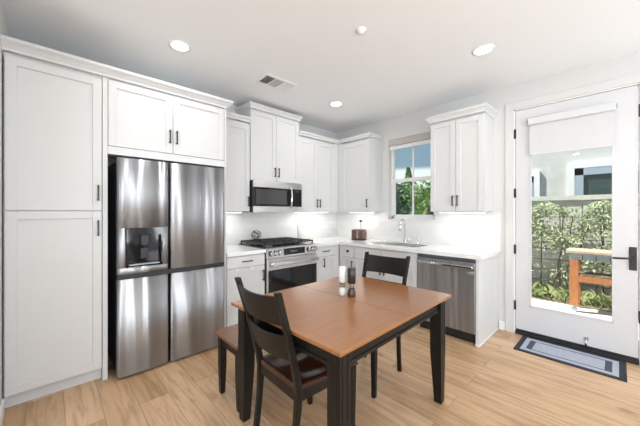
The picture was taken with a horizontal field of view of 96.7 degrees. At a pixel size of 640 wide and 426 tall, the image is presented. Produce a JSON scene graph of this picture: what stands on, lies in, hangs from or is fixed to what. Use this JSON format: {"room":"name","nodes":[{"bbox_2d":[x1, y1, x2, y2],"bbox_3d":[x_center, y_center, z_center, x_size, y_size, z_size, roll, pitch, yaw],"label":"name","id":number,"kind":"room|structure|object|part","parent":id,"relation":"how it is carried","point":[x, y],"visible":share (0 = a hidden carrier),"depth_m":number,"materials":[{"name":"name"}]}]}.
{"room":"kitchen","nodes":[
{"label":"kitchen","id":0,"kind":"room"},
{"bbox_2d":[0,0,10,403],"bbox_3d":[-2.181,-0.036,1.859,0.135,2.763,1.300,0,0,-44],"label":"wall","id":1,"kind":"structure","parent":0,"point":[3,24],"depth_m":1.94,"materials":[{"name":"white paint"}]},
{"bbox_2d":[0,399,4,425],"bbox_3d":[-1.895,1.294,1.668,0.014,0.099,0.630,0,0,-44],"label":"baseboard","id":2,"kind":"structure","parent":1,"relation":"attached to","point":[2,405],"depth_m":1.81,"materials":[{"name":"white paint"}]},
{"bbox_2d":[11,52,336,245],"bbox_3d":[-1.184,-0.036,3.810,4.270,2.763,0.150,0,0,-44],"label":"wall","id":3,"kind":"structure","parent":0,"point":[231,108],"depth_m":3.74,"materials":[{"name":"white paint"}]},
{"bbox_2d":[1,34,232,108],"bbox_3d":[-1.743,-1.125,2.680,1.629,0.078,0.711,0,0,-44],"label":"crown molding","id":4,"kind":"structure","parent":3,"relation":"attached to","point":[14,45],"depth_m":2.25,"materials":[{"name":"white wood"}]},
{"bbox_2d":[226,111,250,212],"bbox_3d":[-1.143,-0.582,3.489,0.460,1.178,0.368,0,0,-44],"label":"upper cabinet","id":5,"kind":"object","parent":3,"relation":"attached to","point":[237,132],"visible":0.63,"depth_m":3.44,"materials":[{"name":"white wood"}]},
{"bbox_3d":[-1.027,-1.142,3.367,0.460,0.058,0.032,0,0,-44],"label":"crown","id":6,"kind":"part","parent":5,"relation":"part of","materials":[{"name":"white wood"}]},
{"bbox_2d":[235,101,302,183],"bbox_3d":[-0.687,-0.882,3.913,0.847,0.962,0.383,0,0,-44],"label":"upper cabinet","id":7,"kind":"object","parent":3,"relation":"attached to","point":[274,133],"visible":0.84,"depth_m":3.75,"materials":[{"name":"white wood"}]},
{"bbox_3d":[-0.728,-0.844,3.668,0.378,0.880,0.020,0,0,-44],"label":"door","id":8,"kind":"part","parent":7,"relation":"part of","materials":[{"name":"white wood"}]},
{"bbox_3d":[-0.687,-1.329,3.913,0.847,0.068,0.383,0,0,-44],"label":"crown","id":9,"kind":"part","parent":7,"relation":"part of","materials":[{"name":"white wood"}]},
{"bbox_2d":[245,180,301,212],"bbox_3d":[-0.652,-0.196,3.875,0.766,0.404,0.464,0,0,-44],"label":"microwave","id":10,"kind":"object","parent":7,"relation":"attached to","point":[265,196],"visible":0.95,"depth_m":3.70,"materials":[{"name":"silver metal"}]},
{"bbox_3d":[-0.603,-0.194,3.701,0.589,0.236,0.028,0,0,-44],"label":"door glass","id":11,"kind":"part","parent":10,"relation":"part of","materials":[{"name":"black glass"}]},
{"bbox_3d":[-0.390,-0.204,3.846,0.022,0.319,0.063,0,0,-44],"label":"handle","id":12,"kind":"part","parent":10,"relation":"part of","materials":[{"name":"silver metal"}]},
{"bbox_3d":[-0.328,-0.194,3.964,0.167,0.236,0.028,0,0,-44],"label":"control panel","id":13,"kind":"part","parent":10,"relation":"part of","materials":[{"name":"black glass"}]},
{"bbox_3d":[-0.446,-0.844,3.937,0.392,0.880,0.020,0,0,-44],"label":"door","id":14,"kind":"part","parent":7,"relation":"part of","materials":[{"name":"white wood"}]},
{"bbox_2d":[226,212,336,244],"bbox_3d":[-0.567,0.017,4.286,2.394,0.824,0.011,0,0,-44],"label":"backsplash","id":15,"kind":"structure","parent":3,"relation":"attached to","point":[239,226],"depth_m":4.23,"materials":[{"name":"tile"}]},
{"bbox_2d":[297,136,337,212],"bbox_3d":[-0.110,-0.549,4.473,0.822,1.112,0.368,0,0,-44],"label":"upper cabinet","id":16,"kind":"object","parent":3,"relation":"attached to","point":[318,160],"visible":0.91,"depth_m":4.35,"materials":[{"name":"white wood"}]},
{"bbox_3d":[-0.174,-0.542,4.217,0.369,1.062,0.020,0,0,-44],"label":"door","id":17,"kind":"part","parent":16,"relation":"part of","materials":[{"name":"white wood"}]},
{"bbox_3d":[0.094,-0.542,4.473,0.362,1.062,0.020,0,0,-44],"label":"door","id":18,"kind":"part","parent":16,"relation":"part of","materials":[{"name":"white wood"}]},
{"bbox_2d":[2,0,639,132],"bbox_3d":[0.005,-1.478,0.040,7.750,0.120,7.250,0,0,-44],"label":"ceiling","id":19,"kind":"structure","parent":0,"point":[412,56],"depth_m":2.38,"materials":[{"name":"white paint"}]},
{"bbox_2d":[168,40,190,51],"bbox_3d":[-1.195,-1.414,2.427,0.176,0.008,0.176,0,0,-44],"label":"recessed light","id":20,"kind":"object","parent":19,"relation":"in","point":[177,45],"visible":1,"depth_m":2.42,"materials":[{"name":"white paint"}]},
{"bbox_2d":[255,73,296,91],"bbox_3d":[-0.483,-1.413,3.118,0.390,0.009,0.240,0,0,-44],"label":"ceiling vent","id":21,"kind":"object","parent":19,"relation":"in","point":[269,80],"visible":1,"depth_m":3.10,"materials":[{"name":"white metal"}]},
{"bbox_2d":[329,101,342,106],"bbox_3d":[0.210,-1.414,3.727,0.176,0.008,0.176,0,0,-44],"label":"recessed light","id":22,"kind":"object","parent":19,"relation":"in","point":[336,103],"visible":1,"depth_m":3.73,"materials":[{"name":"white paint"}]},
{"bbox_2d":[356,27,366,34],"bbox_3d":[0.319,-1.403,2.213,0.084,0.030,0.084,0,0,-44],"label":"cap","id":23,"kind":"object","parent":19,"relation":"attached to","point":[360,30],"visible":1,"depth_m":2.19,"materials":[{"name":"white paint"}]},
{"bbox_2d":[472,44,494,55],"bbox_3d":[1.425,-1.414,2.486,0.176,0.008,0.176,0,0,-44],"label":"recessed light","id":24,"kind":"object","parent":19,"relation":"in","point":[481,50],"visible":1,"depth_m":2.48,"materials":[{"name":"white paint"}]},
{"bbox_2d":[2,325,639,425],"bbox_3d":[0.012,1.405,0.011,7.520,0.120,7.000,0,0,-44],"label":"floor","id":25,"kind":"structure","parent":0,"point":[495,383],"depth_m":2.06,"materials":[{"name":"brown wood"}]},
{"bbox_2d":[4,52,101,407],"bbox_3d":[-2.144,0.130,2.312,0.530,2.429,0.691,0,0,-44],"label":"pantry cabinet","id":26,"kind":"object","parent":25,"relation":"on","point":[53,113],"visible":1,"depth_m":2.07,"materials":[{"name":"white wood"}]},
{"bbox_3d":[-1.934,0.617,2.094,0.520,1.249,0.020,0,0,-44],"label":"door","id":27,"kind":"part","parent":26,"relation":"part of","materials":[{"name":"white wood"}]},
{"bbox_3d":[-1.934,-0.536,2.094,0.520,1.045,0.020,0,0,-44],"label":"door","id":28,"kind":"part","parent":26,"relation":"part of","materials":[{"name":"white wood"}]},
{"bbox_2d":[101,76,225,379],"bbox_3d":[-1.575,0.130,2.854,1.038,2.429,0.691,0,0,-44],"label":"refrigerator surround","id":29,"kind":"object","parent":25,"relation":"on","point":[141,123],"visible":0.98,"depth_m":2.53,"materials":[{"name":"white wood"}]},
{"bbox_3d":[-1.950,0.130,2.519,0.032,2.429,0.658,0,0,-44],"label":"panel","id":30,"kind":"part","parent":29,"relation":"part of","materials":[{"name":"white wood"}]},
{"bbox_3d":[-1.541,-0.807,2.468,0.481,0.533,0.020,0,0,-44],"label":"door","id":31,"kind":"part","parent":29,"relation":"part of","materials":[{"name":"white wood"}]},
{"bbox_3d":[-1.186,-0.807,2.806,0.489,0.533,0.020,0,0,-44],"label":"door","id":32,"kind":"part","parent":29,"relation":"part of","materials":[{"name":"white wood"}]},
{"bbox_3d":[-1.218,0.130,3.217,0.022,2.429,0.658,0,0,-44],"label":"panel","id":33,"kind":"part","parent":29,"relation":"part of","materials":[{"name":"white wood"}]},
{"bbox_2d":[108,157,223,378],"bbox_3d":[-1.534,0.453,2.823,0.894,1.782,0.736,0,0,-44],"label":"refrigerator","id":34,"kind":"object","parent":25,"relation":"on","point":[166,220],"visible":0.98,"depth_m":2.50,"materials":[{"name":"silver metal"}]},
{"bbox_3d":[-1.489,0.934,2.403,0.380,0.778,0.062,0,0,-44],"label":"door","id":35,"kind":"part","parent":34,"relation":"part of","materials":[{"name":"silver metal"}]},
{"bbox_3d":[-1.489,0.032,2.403,0.380,0.939,0.062,0,0,-44],"label":"door","id":36,"kind":"part","parent":34,"relation":"part of","materials":[{"name":"silver metal"}]},
{"bbox_3d":[-1.485,0.245,2.408,0.060,0.110,0.033,0,0,-44],"label":"water spout","id":37,"kind":"part","parent":34,"relation":"part of","materials":[{"name":"black plastic"}]},
{"bbox_3d":[-1.163,0.934,2.714,0.508,0.778,0.062,0,0,-44],"label":"door","id":38,"kind":"part","parent":34,"relation":"part of","materials":[{"name":"silver metal"}]},
{"bbox_3d":[-1.163,0.032,2.714,0.508,0.939,0.062,0,0,-44],"label":"door","id":39,"kind":"part","parent":34,"relation":"part of","materials":[{"name":"silver metal"}]},
{"bbox_2d":[214,324,238,411],"bbox_3d":[-0.283,1.114,2.361,1.065,0.462,0.360,0,0,-44],"label":"bench","id":40,"kind":"object","parent":25,"relation":"on","point":[227,336],"visible":0.34,"depth_m":2.09,"materials":[{"name":"brown wood"}]},
{"bbox_3d":[-0.730,1.127,2.123,0.048,0.437,0.048,0,0,-44],"label":"leg","id":41,"kind":"part","parent":40,"relation":"part of","materials":[{"name":"black wood"}]},
{"bbox_3d":[-0.283,0.895,2.361,1.065,0.024,0.360,0,0,-44],"label":"seat","id":42,"kind":"part","parent":40,"relation":"part of","materials":[{"name":"brown wood"}]},
{"bbox_3d":[-0.543,1.127,1.927,0.048,0.437,0.048,0,0,-44],"label":"leg","id":43,"kind":"part","parent":40,"relation":"part of","materials":[{"name":"black wood"}]},
{"bbox_2d":[226,253,264,326],"bbox_3d":[-1.027,0.907,3.376,0.470,0.874,0.691,0,0,-44],"label":"base cabinet","id":44,"kind":"object","parent":25,"relation":"on","point":[251,268],"visible":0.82,"depth_m":3.11,"materials":[{"name":"white wood"}]},
{"bbox_3d":[-0.818,0.545,3.157,0.462,0.121,0.020,0,0,-44],"label":"drawer","id":45,"kind":"part","parent":44,"relation":"part of","materials":[{"name":"white wood"}]},
{"bbox_2d":[226,245,265,256],"bbox_3d":[-1.026,0.450,3.375,0.474,0.040,0.673,0,0,-44],"label":"countertop","id":46,"kind":"structure","parent":44,"relation":"on","point":[231,250],"depth_m":3.21,"materials":[{"name":"stone"}]},
{"bbox_2d":[239,237,318,293],"bbox_3d":[-0.540,0.859,3.782,0.784,0.972,0.751,0,0,-44],"label":"gas range","id":47,"kind":"object","parent":25,"relation":"on","point":[290,262],"visible":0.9,"depth_m":3.53,"materials":[{"name":"silver metal"}]},
{"bbox_2d":[251,230,260,238],"bbox_3d":[-0.874,0.308,3.898,0.130,0.129,0.128,0,0,-44],"label":"ball ornament","id":48,"kind":"object","parent":47,"relation":"on","point":[254,231],"visible":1,"depth_m":3.88,"materials":[{"name":"grey metal"}]},
{"bbox_2d":[239,237,315,248],"bbox_3d":[-0.569,0.406,3.813,0.784,0.066,0.666,0,0,-44],"label":"cooktop","id":49,"kind":"object","parent":47,"relation":"in","point":[281,242],"depth_m":3.67,"materials":[{"name":"black metal"}]},
{"bbox_3d":[-0.339,0.845,3.571,0.776,0.590,0.048,0,0,-44],"label":"oven door","id":50,"kind":"part","parent":47,"relation":"part of","materials":[{"name":"silver metal"}]},
{"bbox_3d":[-0.335,0.481,3.567,0.784,0.128,0.058,0,0,-44],"label":"control panel","id":51,"kind":"part","parent":47,"relation":"part of","materials":[{"name":"silver metal"}]},
{"bbox_3d":[-0.302,0.608,3.532,0.744,0.050,0.061,0,0,-44],"label":"handle","id":52,"kind":"part","parent":47,"relation":"part of","materials":[{"name":"silver metal"}]},
{"bbox_2d":[234,277,358,425],"bbox_3d":[-0.140,0.863,1.677,0.624,0.965,0.464,0,0,-42],"label":"dining chair","id":53,"kind":"object","parent":25,"relation":"on","point":[299,375],"visible":0.68,"depth_m":1.51,"materials":[{"name":"black wood"}]},
{"bbox_3d":[-0.413,0.863,1.687,0.178,0.965,0.056,0,0,-34],"label":"post","id":54,"kind":"part","parent":53,"relation":"part of","materials":[{"name":"black wood"}]},
{"bbox_3d":[-0.162,0.863,1.405,0.056,0.965,0.178,0,0,41],"label":"post","id":55,"kind":"part","parent":53,"relation":"part of","materials":[{"name":"black wood"}]},
{"bbox_3d":[-0.088,0.941,1.723,0.415,0.058,0.410,0,0,-42],"label":"seat rail","id":56,"kind":"part","parent":53,"relation":"part of","materials":[{"name":"black wood"}]},
{"bbox_3d":[-0.075,0.895,1.734,0.452,0.032,0.464,0,0,-42],"label":"seat","id":57,"kind":"part","parent":53,"relation":"part of","materials":[{"name":"brown leather"}]},
{"bbox_3d":[-0.071,1.129,2.002,0.041,0.433,0.041,0,0,-42],"label":"leg","id":58,"kind":"part","parent":53,"relation":"part of","materials":[{"name":"black wood"}]},
{"bbox_3d":[0.191,1.129,1.707,0.041,0.433,0.041,0,0,-42],"label":"leg","id":59,"kind":"part","parent":53,"relation":"part of","materials":[{"name":"black wood"}]},
{"bbox_2d":[317,245,338,281],"bbox_3d":[-0.108,0.907,4.252,0.478,0.874,0.691,0,0,-44],"label":"base cabinet","id":60,"kind":"object","parent":25,"relation":"on","point":[328,262],"visible":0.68,"depth_m":4.04,"materials":[{"name":"white wood"}]},
{"bbox_3d":[0.072,0.550,4.005,0.390,0.131,0.020,0,0,-44],"label":"drawer","id":61,"kind":"part","parent":60,"relation":"part of","materials":[{"name":"white wood"}]},
{"bbox_3d":[0.072,0.930,4.005,0.390,0.617,0.020,0,0,-44],"label":"door","id":62,"kind":"part","parent":60,"relation":"part of","materials":[{"name":"white wood"}]},
{"bbox_2d":[231,276,451,425],"bbox_3d":[0.179,0.965,1.936,1.200,0.760,0.943,0,0,-45],"label":"dining table","id":63,"kind":"object","parent":25,"relation":"on","point":[331,328],"visible":0.85,"depth_m":1.71,"materials":[{"name":"brown wood"}]},
{"bbox_3d":[-0.480,0.976,1.850,0.080,0.739,0.080,0,0,-45],"label":"leg","id":64,"kind":"part","parent":63,"relation":"part of","materials":[{"name":"black wood"}]},
{"bbox_3d":[0.086,0.976,1.277,0.080,0.739,0.080,0,0,-45],"label":"leg","id":65,"kind":"part","parent":63,"relation":"part of","materials":[{"name":"black wood"}]},
{"bbox_2d":[339,266,346,295],"bbox_3d":[0.161,0.485,2.018,0.056,0.200,0.056,0,0,-44],"label":"mill","id":66,"kind":"object","parent":63,"relation":"on","point":[342,269],"visible":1,"depth_m":2.00,"materials":[{"name":"white"}]},
{"bbox_2d":[347,267,355,297],"bbox_3d":[0.219,0.485,1.974,0.056,0.200,0.056,0,0,-44],"label":"mill","id":67,"kind":"object","parent":63,"relation":"on","point":[351,271],"visible":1,"depth_m":1.95,"materials":[{"name":"black"}]},
{"bbox_3d":[0.839,0.976,2.022,0.080,0.739,0.080,0,0,-45],"label":"leg","id":68,"kind":"part","parent":63,"relation":"part of","materials":[{"name":"black wood"}]},
{"bbox_2d":[340,245,354,267],"bbox_3d":[0.607,0.907,4.305,0.691,0.874,0.280,0,0,-44],"label":"base cabinet","id":69,"kind":"object","parent":25,"relation":"on","point":[346,251],"visible":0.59,"depth_m":4.09,"materials":[{"name":"white wood"}]},
{"bbox_3d":[0.410,0.561,4.072,0.020,0.154,0.207,0,0,-44],"label":"drawer","id":70,"kind":"part","parent":69,"relation":"part of","materials":[{"name":"white wood"}]},
{"bbox_3d":[0.410,0.942,4.072,0.020,0.594,0.207,0,0,-44],"label":"door","id":71,"kind":"part","parent":69,"relation":"part of","materials":[{"name":"white wood"}]},
{"bbox_2d":[362,252,410,398],"bbox_3d":[0.427,0.863,2.398,0.464,0.965,0.624,0,0,42],"label":"dining chair","id":72,"kind":"object","parent":25,"relation":"on","point":[373,263],"visible":0.26,"depth_m":2.50,"materials":[{"name":"black wood"}]},
{"bbox_3d":[0.421,0.863,2.671,0.056,0.965,0.178,0,0,35],"label":"post","id":73,"kind":"part","parent":72,"relation":"part of","materials":[{"name":"black wood"}]},
{"bbox_3d":[0.393,1.129,2.068,0.041,0.433,0.041,0,0,42],"label":"leg","id":74,"kind":"part","parent":72,"relation":"part of","materials":[{"name":"black wood"}]},
{"bbox_3d":[0.700,0.863,2.416,0.178,0.965,0.056,0,0,-40],"label":"post","id":75,"kind":"part","parent":72,"relation":"part of","materials":[{"name":"black wood"}]},
{"bbox_2d":[354,246,419,325],"bbox_3d":[1.029,0.907,3.861,0.691,0.874,0.941,0,0,-44],"label":"base cabinet","id":76,"kind":"object","parent":25,"relation":"on","point":[359,252],"visible":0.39,"depth_m":3.60,"materials":[{"name":"white wood"}]},
{"bbox_3d":[0.647,0.942,3.823,0.020,0.594,0.466,0,0,-44],"label":"door","id":77,"kind":"part","parent":76,"relation":"part of","materials":[{"name":"white wood"}]},
{"bbox_3d":[0.972,0.942,3.483,0.020,0.594,0.465,0,0,-44],"label":"door","id":78,"kind":"part","parent":76,"relation":"part of","materials":[{"name":"white wood"}]},
{"bbox_2d":[309,236,499,259],"bbox_3d":[0.777,0.450,3.793,1.130,0.040,2.555,0,0,-44],"label":"countertop","id":79,"kind":"structure","parent":76,"relation":"on","point":[433,249],"depth_m":3.46,"materials":[{"name":"stone"}]},
{"bbox_2d":[298,223,301,237],"bbox_3d":[-0.304,0.285,4.365,0.124,0.290,0.124,0,0,-44],"label":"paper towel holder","id":80,"kind":"object","parent":79,"relation":"on","point":[299,224],"visible":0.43,"depth_m":4.34,"materials":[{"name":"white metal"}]},
{"bbox_2d":[351,220,366,240],"bbox_3d":[0.660,0.280,4.514,0.225,0.300,0.371,0,0,26],"label":"toaster","id":81,"kind":"object","parent":79,"relation":"on","point":[356,234],"visible":1,"depth_m":4.36,"materials":[{"name":"brown metal"}]},
{"bbox_2d":[373,241,427,247],"bbox_3d":[1.066,0.540,3.848,0.400,0.209,0.700,0,0,-44],"label":"sink","id":82,"kind":"object","parent":79,"relation":"in","point":[385,242],"visible":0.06,"depth_m":4.04,"materials":[{"name":"silver metal"}]},
{"bbox_2d":[399,219,410,242],"bbox_3d":[1.199,0.264,4.031,0.170,0.331,0.100,0,0,5],"label":"faucet","id":83,"kind":"object","parent":79,"relation":"on","point":[401,220],"visible":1,"depth_m":4.04,"materials":[{"name":"silver metal"}]},
{"bbox_3d":[1.169,0.219,4.029,0.116,0.241,0.023,0,0,-31],"label":"spout","id":84,"kind":"part","parent":83,"relation":"part of","materials":[{"name":"silver metal"}]},
{"bbox_2d":[416,253,475,343],"bbox_3d":[1.553,0.910,3.277,0.682,0.867,0.618,0,0,-44],"label":"dishwasher","id":85,"kind":"object","parent":25,"relation":"on","point":[455,276],"visible":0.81,"depth_m":3.00,"materials":[{"name":"silver metal"}]},
{"bbox_3d":[1.324,0.559,3.058,0.048,0.028,0.594,0,0,-44],"label":"handle","id":86,"kind":"part","parent":85,"relation":"part of","materials":[{"name":"silver metal"}]},
{"bbox_2d":[475,254,498,347],"bbox_3d":[1.807,0.907,3.060,0.670,0.874,0.039,0,0,-44],"label":"end panel","id":87,"kind":"object","parent":25,"relation":"on","point":[487,268],"visible":0.99,"depth_m":3.00,"materials":[{"name":"white wood"}]},
{"bbox_3d":[1.801,1.333,3.054,0.654,0.021,0.039,0,0,-44],"label":"shoe molding","id":88,"kind":"part","parent":87,"relation":"part of","materials":[{"name":"white paint"}]},
{"bbox_2d":[513,335,626,381],"bbox_3d":[2.317,1.340,2.668,0.433,0.009,0.763,0,0,-44],"label":"door mat","id":89,"kind":"object","parent":25,"relation":"on","point":[598,364],"visible":1,"depth_m":2.62,"materials":[{"name":"grey fabric"}]},
{"bbox_2d":[337,51,639,327],"bbox_3d":[2.774,-0.036,2.643,0.150,2.763,7.000,0,0,-44],"label":"wall","id":90,"kind":"structure","parent":0,"point":[415,123],"depth_m":3.28,"materials":[{"name":"white paint"}]},
{"bbox_2d":[299,130,383,143],"bbox_3d":[0.344,-1.142,4.241,1.159,0.058,0.658,0,0,-44],"label":"crown molding","id":91,"kind":"structure","parent":90,"relation":"attached to","point":[304,133],"depth_m":4.33,"materials":[{"name":"white wood"}]},
{"bbox_2d":[338,138,381,212],"bbox_3d":[0.503,-0.549,4.647,0.368,1.112,0.961,0,0,-44],"label":"upper cabinet","id":92,"kind":"object","parent":90,"relation":"attached to","point":[359,161],"visible":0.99,"depth_m":4.37,"materials":[{"name":"white wood"}]},
{"bbox_3d":[0.544,-0.542,4.399,0.020,1.062,0.538,0,0,-44],"label":"door","id":93,"kind":"part","parent":92,"relation":"part of","materials":[{"name":"white wood"}]},
{"bbox_2d":[389,132,430,149],"bbox_3d":[1.314,-1.018,4.101,0.072,0.145,0.713,0,0,-44],"label":"roller blind","id":94,"kind":"object","parent":90,"relation":"attached to","point":[425,138],"visible":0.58,"depth_m":4.08,"materials":[{"name":"grey fabric"}]},
{"bbox_3d":[1.310,-0.972,4.097,0.012,0.054,0.705,0,0,-44],"label":"rail","id":95,"kind":"part","parent":94,"relation":"part of","materials":[{"name":"white paint"}]},
{"bbox_2d":[391,146,434,218],"bbox_3d":[1.372,-0.497,4.156,0.062,1.195,0.725,0,0,-44],"label":"window","id":96,"kind":"structure","parent":90,"relation":"in","point":[394,181],"depth_m":4.21,"materials":[{"name":"white paint"}]},
{"bbox_3d":[1.369,-0.198,4.153,0.030,0.515,0.655,0,0,-44],"label":"sash","id":97,"kind":"part","parent":96,"relation":"part of","materials":[{"name":"white paint"}]},
{"bbox_2d":[337,212,500,249],"bbox_3d":[1.186,0.211,4.191,0.011,0.436,2.566,0,0,-44],"label":"backsplash","id":98,"kind":"structure","parent":90,"relation":"attached to","point":[478,230],"depth_m":3.81,"materials":[{"name":"tile"}]},
{"bbox_2d":[426,103,497,212],"bbox_3d":[1.680,-0.581,3.406,0.376,1.176,0.685,0,0,-44],"label":"upper cabinet","id":99,"kind":"object","parent":90,"relation":"attached to","point":[462,140],"visible":1,"depth_m":3.26,"materials":[{"name":"white wood"}]},
{"bbox_3d":[1.477,-0.542,3.421,0.020,1.062,0.296,0,0,-44],"label":"door","id":100,"kind":"part","parent":99,"relation":"part of","materials":[{"name":"white wood"}]},
{"bbox_3d":[1.680,-1.131,3.406,0.376,0.076,0.685,0,0,-44],"label":"crown","id":101,"kind":"part","parent":99,"relation":"part of","materials":[{"name":"white wood"}]},
{"bbox_3d":[1.685,-0.542,3.203,0.020,1.062,0.296,0,0,-44],"label":"door","id":102,"kind":"part","parent":99,"relation":"part of","materials":[{"name":"white wood"}]},
{"bbox_2d":[499,320,504,330],"bbox_3d":[2.080,1.294,3.250,0.016,0.099,0.060,0,0,-44],"label":"baseboard","id":103,"kind":"structure","parent":90,"relation":"attached to","point":[501,323],"depth_m":3.25,"materials":[{"name":"white paint"}]},
{"bbox_2d":[505,73,639,332],"bbox_3d":[2.484,0.062,2.826,0.016,2.565,1.105,0,0,-44],"label":"trim","id":104,"kind":"structure","parent":90,"relation":"attached to","point":[635,78],"depth_m":3.18,"materials":[{"name":"white paint"}]},
{"bbox_2d":[514,82,639,364],"bbox_3d":[2.522,0.100,2.862,0.213,2.490,0.955,0,0,-44],"label":"door","id":105,"kind":"structure","parent":90,"relation":"in","point":[617,339],"depth_m":2.66,"materials":[{"name":"white wood"}]},
{"bbox_2d":[526,101,617,155],"bbox_3d":[2.455,-0.806,2.814,0.050,0.402,0.675,0,0,-44],"label":"door blind","id":106,"kind":"object","parent":105,"relation":"attached to","point":[588,127],"visible":1,"depth_m":2.79,"materials":[{"name":"white fabric"}]},
{"bbox_3d":[2.462,-0.613,2.819,0.010,0.016,0.630,0,0,-44],"label":"rail","id":107,"kind":"part","parent":106,"relation":"part of","materials":[{"name":"white"}]},
{"bbox_3d":[2.714,0.411,2.544,0.053,0.024,0.138,0,0,-44],"label":"lever","id":108,"kind":"part","parent":105,"relation":"part of","materials":[{"name":"black metal"}]},
{"bbox_3d":[2.776,0.412,2.523,0.012,0.205,0.047,0,0,-44],"label":"lever plate","id":109,"kind":"part","parent":105,"relation":"part of","materials":[{"name":"black metal"}]},
{"label":"outside","id":110,"kind":"structure","parent":0,"visible":0},
{"bbox_2d":[532,294,638,316],"bbox_3d":[5.106,1.540,11.771,11.879,0.150,21.000,0,0,-44],"label":"ground","id":111,"kind":"structure","parent":110,"point":[534,296],"depth_m":4.62,"materials":[{"name":"concrete"}]},
{"bbox_2d":[396,182,416,214],"bbox_3d":[2.229,0.158,9.748,2.575,2.831,2.069,0,0,44],"label":"tree","id":112,"kind":"object","parent":111,"relation":"on","point":[400,209],"visible":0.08,"depth_m":9.23,"materials":[{"name":"green plant"}]},
{"bbox_2d":[403,167,415,195],"bbox_3d":[3.716,-0.231,11.968,1.486,3.395,1.434,0,0,-44],"label":"tree","id":113,"kind":"object","parent":111,"relation":"on","point":[408,173],"visible":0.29,"depth_m":11.89,"materials":[{"name":"green plant"}]},
{"bbox_2d":[399,180,433,214],"bbox_3d":[3.591,0.173,8.501,1.851,2.588,2.302,0,0,-40],"label":"tree","id":114,"kind":"object","parent":111,"relation":"on","point":[422,201],"visible":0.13,"depth_m":8.44,"materials":[{"name":"green plant"}]},
{"bbox_2d":[532,193,638,296],"bbox_3d":[5.468,0.585,4.105,0.230,1.760,7.400,0,0,-44],"label":"wall","id":115,"kind":"structure","parent":111,"relation":"on","point":[576,201],"depth_m":5.10,"materials":[{"name":"paint"}]},
{"bbox_2d":[532,89,638,196],"bbox_3d":[7.587,-1.195,4.777,0.235,5.320,7.450,0,0,-44],"label":"house","id":116,"kind":"structure","parent":111,"relation":"on","point":[585,171],"depth_m":6.50,"materials":[{"name":"grey paint"}]},
{"bbox_3d":[5.218,-0.535,7.171,0.060,0.960,0.516,0,0,-44],"label":"window trim","id":117,"kind":"part","parent":116,"relation":"part of","materials":[{"name":"white paint"}]},
{"bbox_3d":[6.282,-0.585,6.028,0.070,1.060,1.562,0,0,-44],"label":"window trim","id":118,"kind":"part","parent":116,"relation":"part of","materials":[{"name":"white paint"}]},
{"bbox_3d":[6.320,-0.491,6.002,0.010,0.728,1.132,0,0,-44],"label":"pane","id":119,"kind":"part","parent":116,"relation":"part of","materials":[{"name":"grey"}]},
{"bbox_2d":[532,199,638,297],"bbox_3d":[4.134,0.629,4.926,0.614,1.684,3.832,0,0,-44],"label":"climbing vine","id":120,"kind":"object","parent":111,"relation":"on","point":[589,223],"visible":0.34,"depth_m":4.80,"materials":[{"name":"green plant"}]},
{"bbox_2d":[532,282,638,312],"bbox_3d":[4.107,1.323,4.754,0.699,0.284,3.771,0,0,-44],"label":"ornamental grass","id":121,"kind":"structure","parent":111,"relation":"on","point":[599,300],"depth_m":4.64,"materials":[{"name":"green plant"}]},
{"bbox_2d":[532,204,638,293],"bbox_3d":[4.301,0.655,4.927,0.023,1.580,4.200,0,0,-44],"label":"trellis","id":122,"kind":"object","parent":111,"relation":"on","point":[541,258],"visible":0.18,"depth_m":5.00,"materials":[{"name":"grey"}]},
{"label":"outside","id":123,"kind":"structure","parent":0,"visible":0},
{"bbox_2d":[532,298,638,356],"bbox_3d":[2.852,1.520,4.098,1.969,0.150,13.000,0,0,-44],"label":"patio slab","id":124,"kind":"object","parent":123,"point":[605,315],"visible":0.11,"depth_m":4.18,"materials":[{"name":"concrete"}]},
{"bbox_2d":[566,248,638,310],"bbox_3d":[4.137,0.997,3.893,0.411,0.894,1.130,0,0,-44],"label":"table","id":125,"kind":"object","parent":124,"relation":"on","point":[577,276],"visible":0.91,"depth_m":4.08,"materials":[{"name":"brown wood"}]},
{"bbox_3d":[3.710,0.976,4.149,0.060,0.768,0.100,0,0,-44],"label":"leg","id":126,"kind":"part","parent":125,"relation":"part of","materials":[{"name":"orange wood"}]},
{"bbox_3d":[3.909,0.976,4.340,0.060,0.768,0.100,0,0,-44],"label":"leg","id":127,"kind":"part","parent":125,"relation":"part of","materials":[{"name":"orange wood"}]},
{"bbox_2d":[579,271,638,282],"bbox_3d":[4.146,0.902,3.892,0.320,0.025,1.055,0,0,-44],"label":"seat","id":128,"kind":"object","parent":125,"relation":"attached to","point":[582,274],"depth_m":4.00,"materials":[{"name":"wood"}]},
{"bbox_3d":[4.033,0.959,3.784,0.022,0.083,0.875,0,0,-44],"label":"rail","id":129,"kind":"part","parent":125,"relation":"part of","materials":[{"name":"orange wood"}]}
]}

